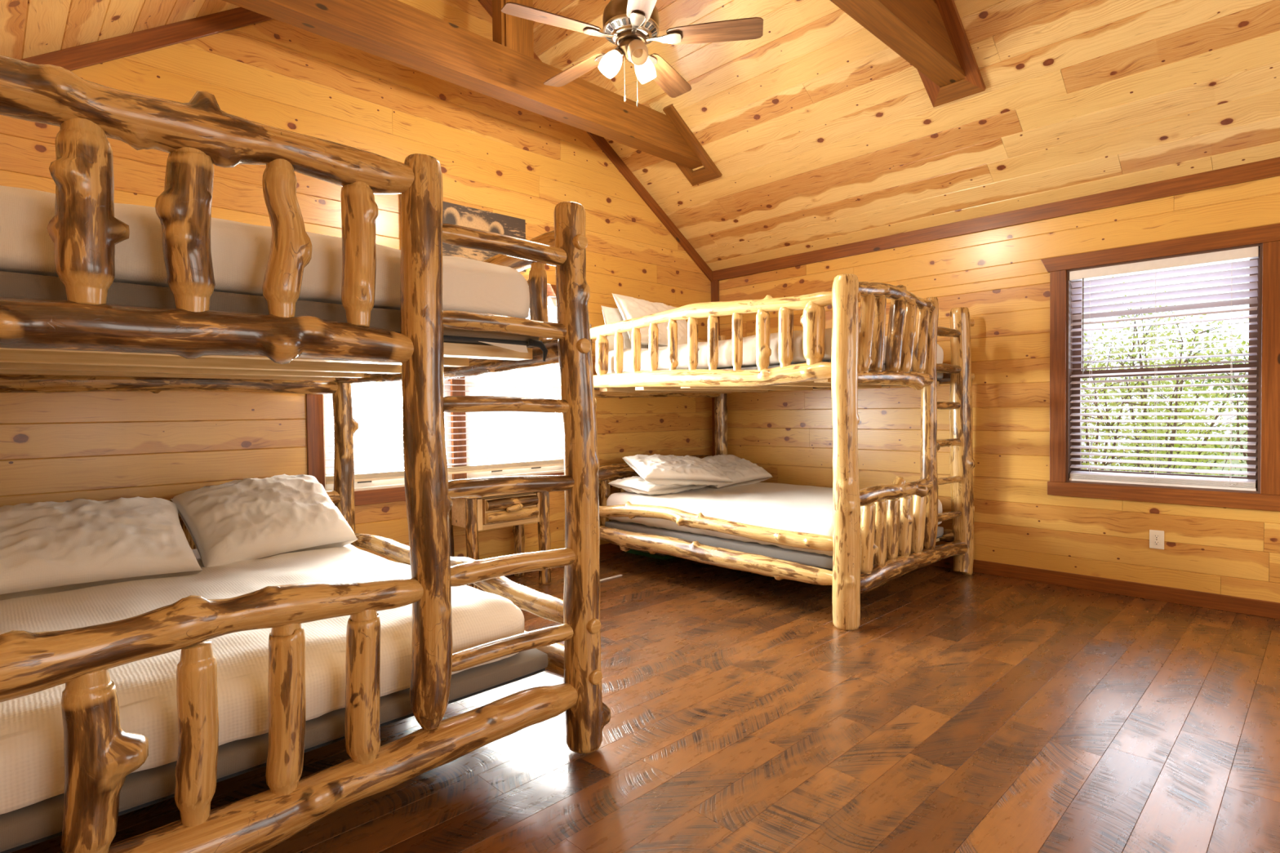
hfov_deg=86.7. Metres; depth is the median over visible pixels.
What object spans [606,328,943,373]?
mattress
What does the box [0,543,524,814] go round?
mattress
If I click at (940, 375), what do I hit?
foundation
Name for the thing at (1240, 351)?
shrub
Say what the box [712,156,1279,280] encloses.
trim
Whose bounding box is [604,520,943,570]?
foundation
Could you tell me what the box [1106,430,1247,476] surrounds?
ground
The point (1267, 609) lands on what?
baseboard
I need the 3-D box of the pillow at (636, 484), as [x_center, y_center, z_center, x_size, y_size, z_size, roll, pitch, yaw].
[0.154,0.451,5.314,0.660,0.143,0.479,-2,2,-40]
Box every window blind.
[324,297,564,484]
[1069,246,1259,491]
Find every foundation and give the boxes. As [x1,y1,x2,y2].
[0,271,547,361]
[0,648,547,852]
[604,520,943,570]
[724,361,942,380]
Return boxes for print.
[400,193,526,272]
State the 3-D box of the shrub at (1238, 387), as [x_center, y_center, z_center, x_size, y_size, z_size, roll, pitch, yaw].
[4.957,0.189,5.076,1.466,2.863,1.490,-2,2,-44]
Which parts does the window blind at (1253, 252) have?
ladder cord, ladder cord, rail, ladder cord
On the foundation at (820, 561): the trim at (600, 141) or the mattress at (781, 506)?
the mattress at (781, 506)
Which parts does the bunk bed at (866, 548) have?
post, headboard rail, headboard rail, headboard rail, guard rail, rail, guard rail, rail, post, post, rail, foot rail, foot rail, foot rail, foot rail, ladder post, rail, post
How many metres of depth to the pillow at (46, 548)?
2.61 m
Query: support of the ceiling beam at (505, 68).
attached to the ceiling
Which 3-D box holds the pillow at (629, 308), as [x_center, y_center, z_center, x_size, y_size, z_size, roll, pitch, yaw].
[0.138,-0.817,5.428,0.791,0.459,0.311,-2,2,-44]
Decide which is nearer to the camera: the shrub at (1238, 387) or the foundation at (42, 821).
the foundation at (42, 821)
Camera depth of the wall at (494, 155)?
4.03 m
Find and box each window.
[305,280,564,506]
[1040,223,1279,511]
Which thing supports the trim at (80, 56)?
attached to the wall at (494, 155)
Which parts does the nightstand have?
leg, leg, frame, drawer, handle, leg, leg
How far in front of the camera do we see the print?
4.75 m
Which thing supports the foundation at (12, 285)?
on the bunk bed at (82, 342)
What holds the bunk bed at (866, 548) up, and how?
on the floor
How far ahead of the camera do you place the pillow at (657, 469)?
5.11 m
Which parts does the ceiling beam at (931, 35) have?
mitred trim, mitred trim, mitred trim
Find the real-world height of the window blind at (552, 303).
1.298 m
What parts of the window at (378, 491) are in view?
casing, sash, sill, sash, sash, finger pull, head casing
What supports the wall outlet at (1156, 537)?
attached to the wall at (1000, 275)
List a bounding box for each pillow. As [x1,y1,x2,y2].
[0,496,202,600]
[170,474,357,567]
[600,305,648,351]
[608,475,709,495]
[612,293,687,346]
[622,453,733,485]
[702,453,772,488]
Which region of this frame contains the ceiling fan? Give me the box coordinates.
[500,0,763,106]
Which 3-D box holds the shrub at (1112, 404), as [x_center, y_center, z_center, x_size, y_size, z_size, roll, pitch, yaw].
[3.786,0.340,5.649,1.528,2.564,1.577,-2,2,-44]
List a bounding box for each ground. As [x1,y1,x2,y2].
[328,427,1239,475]
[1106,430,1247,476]
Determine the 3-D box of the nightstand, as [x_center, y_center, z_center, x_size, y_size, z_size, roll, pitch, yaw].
[-0.969,0.759,4.643,0.669,0.686,0.450,-2,2,-44]
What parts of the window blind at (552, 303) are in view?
rail, ladder cord, ladder cord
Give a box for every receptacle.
[1153,533,1159,539]
[1153,540,1159,545]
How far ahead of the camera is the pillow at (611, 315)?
5.32 m
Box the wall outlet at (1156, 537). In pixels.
[1149,529,1164,549]
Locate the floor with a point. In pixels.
(976, 713)
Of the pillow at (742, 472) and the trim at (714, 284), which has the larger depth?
the trim at (714, 284)
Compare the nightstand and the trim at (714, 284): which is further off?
the trim at (714, 284)
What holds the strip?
on the floor
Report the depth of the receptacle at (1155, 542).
4.14 m
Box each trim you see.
[21,7,272,71]
[477,0,712,281]
[711,280,719,455]
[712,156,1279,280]
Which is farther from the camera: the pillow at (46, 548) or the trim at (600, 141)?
the trim at (600, 141)
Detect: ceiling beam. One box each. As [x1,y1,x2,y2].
[222,0,722,186]
[830,0,986,106]
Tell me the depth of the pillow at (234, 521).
3.11 m
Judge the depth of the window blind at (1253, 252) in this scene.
4.11 m
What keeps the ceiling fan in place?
hanging from the ceiling
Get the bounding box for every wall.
[0,0,712,563]
[719,175,1279,602]
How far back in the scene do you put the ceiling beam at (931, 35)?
3.69 m
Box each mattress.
[0,185,529,318]
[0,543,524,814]
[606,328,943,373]
[606,482,942,555]
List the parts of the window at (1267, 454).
casing, head casing, sill, sash, sash, casing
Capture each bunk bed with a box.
[0,54,611,852]
[589,273,974,630]
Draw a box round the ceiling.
[0,0,1279,271]
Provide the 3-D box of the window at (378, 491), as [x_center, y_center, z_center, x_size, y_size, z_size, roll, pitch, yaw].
[-1.278,-0.302,4.766,2.172,1.547,0.166,-2,2,-44]
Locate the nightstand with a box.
[448,491,551,589]
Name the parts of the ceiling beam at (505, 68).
king post, mitred trim, mitred trim, mitred trim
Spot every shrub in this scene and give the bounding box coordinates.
[1081,323,1219,471]
[1081,328,1248,475]
[1166,324,1248,476]
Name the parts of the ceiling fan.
blade, blade, lamp shade, lamp arm, pull chain, lamp shade, bulb, blade, lamp shade, blade, blade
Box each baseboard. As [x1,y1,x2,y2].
[504,542,622,576]
[897,555,1279,619]
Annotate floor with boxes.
[11,551,1279,852]
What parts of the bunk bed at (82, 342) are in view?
headboard rail, foot rail, foot rail, foot rail, headboard rail, foot rail, post, ladder post, rail, guard rail, guard rail, rail, post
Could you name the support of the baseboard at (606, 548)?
attached to the wall at (494, 155)
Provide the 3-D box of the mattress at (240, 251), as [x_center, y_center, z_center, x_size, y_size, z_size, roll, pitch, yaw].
[-1.627,-0.459,2.573,1.544,0.200,2.088,-2,2,-44]
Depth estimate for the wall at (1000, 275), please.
4.70 m
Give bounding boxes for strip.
[600,574,622,581]
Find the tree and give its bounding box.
[1081,275,1248,475]
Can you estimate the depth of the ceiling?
4.22 m
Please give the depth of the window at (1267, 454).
4.04 m
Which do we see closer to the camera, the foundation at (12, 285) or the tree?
the foundation at (12, 285)
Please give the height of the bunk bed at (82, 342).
1.946 m

